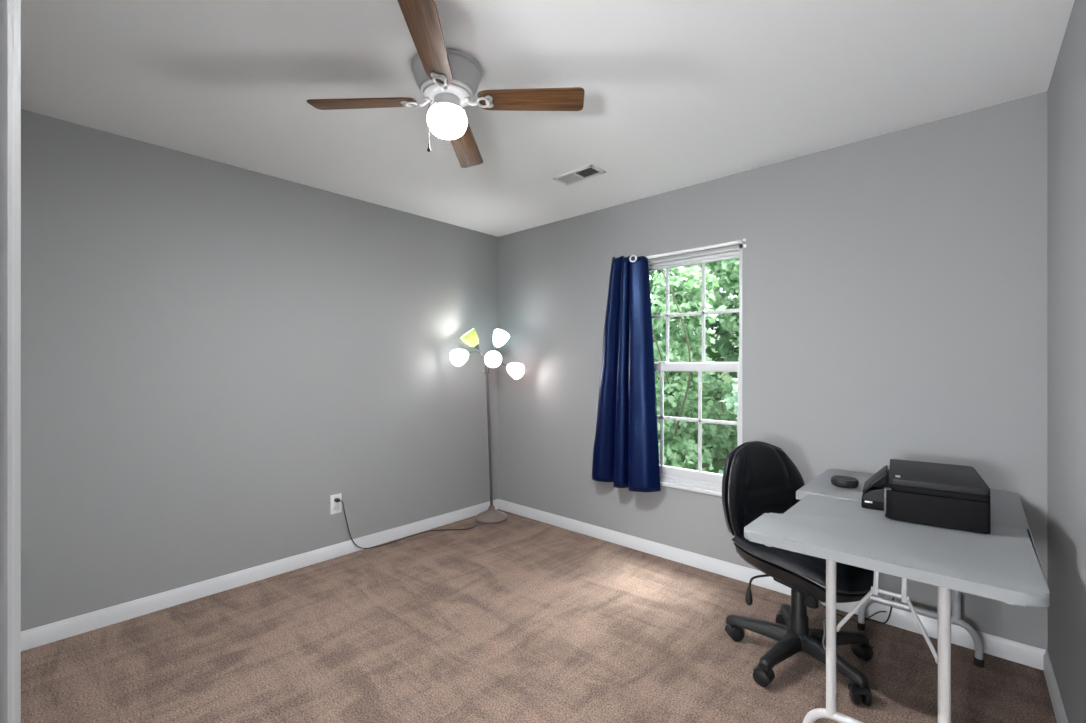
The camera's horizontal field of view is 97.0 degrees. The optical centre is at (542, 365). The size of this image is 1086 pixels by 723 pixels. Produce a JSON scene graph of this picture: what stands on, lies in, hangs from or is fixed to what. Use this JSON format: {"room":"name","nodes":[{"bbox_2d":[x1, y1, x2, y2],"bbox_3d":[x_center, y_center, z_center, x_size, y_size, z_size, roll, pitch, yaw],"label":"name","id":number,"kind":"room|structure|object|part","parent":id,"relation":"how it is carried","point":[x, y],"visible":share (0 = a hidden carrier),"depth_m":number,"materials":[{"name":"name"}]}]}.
{"room":"home office","nodes":[
{"label":"home office","id":0,"kind":"room"},
{"bbox_2d":[21,109,497,630],"bbox_3d":[-1.434,0.064,3.279,0.140,2.440,3.200,0,0,42],"label":"wall","id":1,"kind":"structure","parent":0,"point":[213,353],"depth_m":2.72,"materials":[{"name":"grey paint"}]},
{"bbox_2d":[21,499,497,650],"bbox_3d":[-1.384,1.242,3.220,0.013,0.085,2.940,0,0,42],"label":"baseboard","id":2,"kind":"structure","parent":1,"relation":"attached to","point":[59,630],"depth_m":2.72,"materials":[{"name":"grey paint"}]},
{"bbox_2d":[330,493,340,514],"bbox_3d":[-1.389,0.928,3.219,0.008,0.130,0.076,0,0,42],"label":"wall outlet","id":3,"kind":"object","parent":1,"relation":"attached to","point":[335,507],"visible":0.96,"depth_m":3.21,"materials":[{"name":"white plastic"}]},
{"bbox_2d":[21,509,1056,722],"bbox_3d":[-0.499,1.334,1.399,4.051,0.100,4.730,0,0,42],"label":"floor","id":4,"kind":"structure","parent":0,"point":[517,619],"depth_m":2.14,"materials":[{"name":"brown carpet"}]},
{"bbox_2d":[334,328,524,548],"bbox_3d":[-0.851,0.491,3.714,1.445,1.587,0.400,0,0,-30],"label":"floor lamp","id":5,"kind":"object","parent":4,"relation":"on","point":[458,357],"visible":1,"depth_m":3.92,"materials":[{"name":"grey metal"}]},
{"bbox_3d":[-0.944,1.090,3.567,1.122,0.389,0.153,0,0,-39],"label":"power cord","id":6,"kind":"part","parent":5,"relation":"part of","materials":[{"name":"black plastic"}]},
{"bbox_3d":[-0.646,-0.061,3.802,0.139,0.140,0.144,0,0,42],"label":"lamp shade","id":7,"kind":"part","parent":5,"relation":"part of","materials":[{"name":"white glass"}]},
{"bbox_3d":[-0.595,-0.224,3.840,0.139,0.151,0.146,0,0,42],"label":"lamp shade","id":8,"kind":"part","parent":5,"relation":"part of","materials":[{"name":"green glass"}]},
{"bbox_3d":[-0.407,-0.051,3.917,0.140,0.139,0.133,0,0,-6],"label":"lamp shade","id":9,"kind":"part","parent":5,"relation":"part of","materials":[{"name":"white glass"}]},
{"bbox_3d":[-0.411,-0.060,3.931,0.054,0.055,0.092,0,0,-18],"label":"light bulb","id":10,"kind":"part","parent":5,"relation":"part of","materials":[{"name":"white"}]},
{"bbox_3d":[-0.351,-0.227,3.946,0.150,0.151,0.139,0,0,42],"label":"lamp shade","id":11,"kind":"part","parent":5,"relation":"part of","materials":[{"name":"white glass"}]},
{"bbox_3d":[-0.235,0.045,3.927,0.144,0.141,0.140,0,0,42],"label":"lamp shade","id":12,"kind":"part","parent":5,"relation":"part of","materials":[{"name":"white glass"}]},
{"bbox_2d":[722,441,873,705],"bbox_3d":[1.112,0.826,2.085,0.604,0.916,0.631,0,0,-26],"label":"office chair","id":13,"kind":"object","parent":4,"relation":"on","point":[759,478],"visible":0.85,"depth_m":2.08,"materials":[{"name":"black leather"}]},
{"bbox_3d":[0.857,0.961,1.997,0.029,0.073,0.029,0,0,-26],"label":"lever knob","id":14,"kind":"part","parent":13,"relation":"part of","materials":[{"name":"black plastic"}]},
{"bbox_3d":[0.946,0.906,2.027,0.196,0.058,0.017,0,0,-21],"label":"height lever","id":15,"kind":"part","parent":13,"relation":"part of","materials":[{"name":"black plastic"}]},
{"bbox_2d":[730,442,803,534],"bbox_3d":[1.035,0.589,2.262,0.508,0.444,0.104,0,0,-26],"label":"backrest cushion","id":16,"kind":"object","parent":13,"relation":"on","point":[763,479],"depth_m":2.23,"materials":[{"name":"black leather"}]},
{"bbox_2d":[733,535,873,591],"bbox_3d":[1.136,0.807,2.054,0.494,0.109,0.500,0,0,-26],"label":"seat cushion","id":17,"kind":"object","parent":13,"relation":"on","point":[807,573],"depth_m":1.89,"materials":[{"name":"black leather"}]},
{"bbox_3d":[1.135,0.983,2.028,0.053,0.066,0.054,0,0,-26],"label":"tension knob","id":18,"kind":"part","parent":13,"relation":"part of","materials":[{"name":"black plastic"}]},
{"bbox_2d":[819,602,886,622],"bbox_3d":[1.532,1.196,2.473,0.383,0.177,0.075,0,0,42],"label":"cable","id":19,"kind":"object","parent":4,"relation":"on","point":[819,602],"visible":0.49,"depth_m":2.38,"materials":[{"name":"black plastic"}]},
{"bbox_2d":[744,470,1048,722],"bbox_3d":[1.348,0.911,1.826,0.710,0.746,1.275,0,0,42],"label":"folding table","id":20,"kind":"object","parent":4,"relation":"on","point":[829,522],"visible":0.95,"depth_m":1.51,"materials":[{"name":"grey plastic"}]},
{"bbox_3d":[0.925,0.851,1.541,0.029,0.537,0.029,0,0,42],"label":"leg","id":21,"kind":"part","parent":20,"relation":"part of","materials":[{"name":"white metal"}]},
{"bbox_2d":[831,475,858,487],"bbox_3d":[1.362,0.526,2.168,0.107,0.037,0.107,0,0,42],"label":"smart speaker","id":22,"kind":"object","parent":20,"relation":"on","point":[838,480],"visible":1,"depth_m":2.14},
{"bbox_3d":[1.129,0.642,1.558,0.072,0.174,0.050,0,0,42],"label":"brace plate","id":23,"kind":"part","parent":20,"relation":"part of","materials":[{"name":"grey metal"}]},
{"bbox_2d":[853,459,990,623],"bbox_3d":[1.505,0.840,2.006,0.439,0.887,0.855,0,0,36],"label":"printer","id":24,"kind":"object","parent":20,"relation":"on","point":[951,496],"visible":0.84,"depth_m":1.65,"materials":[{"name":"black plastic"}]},
{"bbox_2d":[861,487,883,510],"bbox_3d":[1.315,0.522,1.897,0.085,0.037,0.240,0,0,36],"label":"paper tray","id":25,"kind":"object","parent":24,"relation":"on","point":[867,501],"depth_m":1.81,"materials":[{"name":"black plastic"}]},
{"bbox_3d":[1.596,0.887,2.209,0.346,0.792,0.419,0,0,36],"label":"power cord","id":26,"kind":"part","parent":24,"relation":"part of","materials":[{"name":"black plastic"}]},
{"bbox_3d":[1.315,0.459,1.896,0.084,0.099,0.244,0,0,36],"label":"control panel","id":27,"kind":"part","parent":24,"relation":"part of","materials":[{"name":"black plastic"}]},
{"bbox_3d":[1.454,0.407,1.788,0.264,0.021,0.444,0,0,36],"label":"scanner lid","id":28,"kind":"part","parent":24,"relation":"part of","materials":[{"name":"black plastic"}]},
{"bbox_3d":[1.132,0.851,1.354,0.029,0.537,0.029,0,0,42],"label":"leg","id":29,"kind":"part","parent":20,"relation":"part of","materials":[{"name":"white metal"}]},
{"bbox_3d":[1.812,0.851,2.104,0.029,0.537,0.029,0,0,42],"label":"leg","id":30,"kind":"part","parent":20,"relation":"part of","materials":[{"name":"grey metal"}]},
{"bbox_2d":[21,0,1074,236],"bbox_3d":[-0.499,-1.206,1.399,4.051,0.100,4.730,0,0,42],"label":"ceiling","id":31,"kind":"structure","parent":0,"point":[679,94],"depth_m":1.93,"materials":[{"name":"white paint"}]},
{"bbox_2d":[307,0,584,167],"bbox_3d":[-0.367,-0.988,1.883,0.861,0.337,0.854,0,0,42],"label":"ceiling fan","id":32,"kind":"object","parent":31,"relation":"hanging from","point":[448,80],"visible":1,"depth_m":1.83,"materials":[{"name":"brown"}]},
{"bbox_3d":[-0.701,-1.027,1.881,0.411,0.006,0.115,-1,13,1],"label":"fan blade","id":33,"kind":"part","parent":32,"relation":"part of","materials":[{"name":"brown wood"}]},
{"bbox_3d":[-0.366,-1.037,1.548,0.115,0.006,0.411,13,-1,-1],"label":"fan blade","id":34,"kind":"part","parent":32,"relation":"part of","materials":[{"name":"brown wood"}]},
{"bbox_3d":[-0.374,-0.947,1.875,0.156,0.103,0.156,0,0,42],"label":"light globe","id":35,"kind":"part","parent":32,"relation":"part of","materials":[{"name":"white glass"}]},
{"bbox_3d":[-0.361,-1.015,2.202,0.115,0.006,0.411,-13,-4,1],"label":"fan blade","id":36,"kind":"part","parent":32,"relation":"part of","materials":[{"name":"brown wood"}]},
{"bbox_3d":[-0.047,-1.034,1.869,0.411,0.006,0.115,0,-13,1],"label":"fan blade","id":37,"kind":"part","parent":32,"relation":"part of","materials":[{"name":"brown wood"}]},
{"bbox_2d":[552,164,605,184],"bbox_3d":[0.217,-1.151,2.910,0.302,0.010,0.146,0,0,42],"label":"ceiling vent","id":38,"kind":"object","parent":31,"relation":"in","point":[589,171],"visible":1,"depth_m":2.90,"materials":[{"name":"white metal"}]},
{"bbox_2d":[498,91,1046,649],"bbox_3d":[0.961,0.064,3.173,3.551,2.440,0.140,0,0,42],"label":"wall","id":39,"kind":"structure","parent":0,"point":[894,284],"depth_m":2.50,"materials":[{"name":"grey paint"}]},
{"bbox_2d":[648,244,741,496],"bbox_3d":[0.919,0.036,3.190,0.835,1.535,0.141,0,0,42],"label":"window","id":40,"kind":"structure","parent":39,"relation":"in","point":[700,481],"depth_m":3.09,"materials":[{"name":"grey plastic"}]},
{"bbox_3d":[0.881,0.793,3.149,0.835,0.022,0.030,0,0,42],"label":"sill","id":41,"kind":"part","parent":40,"relation":"part of","materials":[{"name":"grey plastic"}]},
{"bbox_3d":[0.937,-0.330,3.196,0.771,0.704,0.026,0,0,42],"label":"sash","id":42,"kind":"part","parent":40,"relation":"part of","materials":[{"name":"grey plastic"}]},
{"bbox_3d":[0.913,0.361,3.169,0.771,0.755,0.026,0,0,42],"label":"sash","id":43,"kind":"part","parent":40,"relation":"part of","materials":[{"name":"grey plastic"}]},
{"bbox_2d":[645,238,745,258],"bbox_3d":[0.867,-0.728,3.122,0.870,0.054,0.060,0,0,42],"label":"curtain rod","id":44,"kind":"object","parent":39,"relation":"attached to","point":[743,242],"visible":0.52,"depth_m":2.98,"materials":[{"name":"white plastic"}]},
{"bbox_2d":[592,255,660,491],"bbox_3d":[0.542,0.034,3.329,0.114,1.616,0.560,0,0,-44],"label":"curtain","id":45,"kind":"object","parent":44,"relation":"hanging from","point":[626,447],"visible":1,"depth_m":3.27,"materials":[{"name":"blue fabric"}]},
{"bbox_2d":[498,499,1045,669],"bbox_3d":[0.858,1.242,3.163,3.411,0.085,0.013,0,0,42],"label":"baseboard","id":46,"kind":"structure","parent":39,"relation":"attached to","point":[1032,656],"depth_m":2.79,"materials":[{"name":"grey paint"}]},
{"bbox_2d":[1047,0,1085,722],"bbox_3d":[1.249,0.064,0.833,0.300,2.440,2.940,0,0,42],"label":"wall","id":47,"kind":"structure","parent":0,"point":[1066,93],"depth_m":1.66,"materials":[{"name":"grey paint"}]},
{"bbox_2d":[1043,650,1067,722],"bbox_3d":[1.150,1.242,0.923,0.013,0.085,2.940,0,0,41],"label":"baseboard","id":48,"kind":"structure","parent":47,"relation":"attached to","point":[1059,711],"depth_m":1.81,"materials":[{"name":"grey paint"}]},
{"bbox_3d":[-1.042,0.064,0.845,3.711,2.440,0.120,0,0,42],"label":"wall","id":49,"kind":"structure","parent":0,"visible":0},
{"bbox_2d":[0,0,20,722],"bbox_3d":[-0.652,0.064,0.504,0.077,2.440,0.140,0,0,42],"label":"trim","id":50,"kind":"structure","parent":49,"relation":"attached to","point":[10,10],"depth_m":0.54,"materials":[{"name":"grey paint"}]},
{"label":"outside","id":51,"kind":"structure","parent":0,"visible":0},
{"bbox_2d":[653,334,738,473],"bbox_3d":[1.680,0.556,7.354,11.000,2.588,7.000,0,0,42],"label":"ground","id":52,"kind":"structure","parent":51,"point":[717,464],"depth_m":7.23,"materials":[{"name":"green plant"}]},
{"bbox_2d":[651,265,725,471],"bbox_3d":[1.504,0.163,5.446,1.075,3.163,0.998,0,0,-20],"label":"tree","id":53,"kind":"object","parent":52,"relation":"on","point":[682,297],"visible":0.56,"depth_m":5.32,"materials":[{"name":"green plant"}]},
{"bbox_2d":[649,258,738,402],"bbox_3d":[1.944,-1.056,8.453,8.158,6.194,1.807,0,0,41],"label":"tree","id":54,"kind":"object","parent":52,"relation":"on","point":[724,347],"visible":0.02,"depth_m":7.46,"materials":[{"name":"green plant"}]},
{"bbox_2d":[655,371,736,459],"bbox_3d":[2.365,0.839,5.842,3.204,1.694,0.495,0,0,41],"label":"leafy shrub","id":55,"kind":"object","parent":52,"relation":"on","point":[724,441],"visible":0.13,"depth_m":5.94,"materials":[{"name":"green plant"}]},
{"bbox_2d":[677,258,738,333],"bbox_3d":[2.998,-0.592,5.771,2.995,4.453,0.907,0,0,41],"label":"leafy tree","id":56,"kind":"object","parent":52,"relation":"on","point":[729,276],"visible":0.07,"depth_m":6.27,"materials":[{"name":"green plant"}]},
{"bbox_2d":[718,378,736,473],"bbox_3d":[2.455,0.725,4.679,1.493,2.348,1.058,0,0,42],"label":"leafy shrub","id":57,"kind":"object","parent":52,"relation":"on","point":[730,400],"visible":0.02,"depth_m":4.79,"materials":[{"name":"green plant"}]}
]}

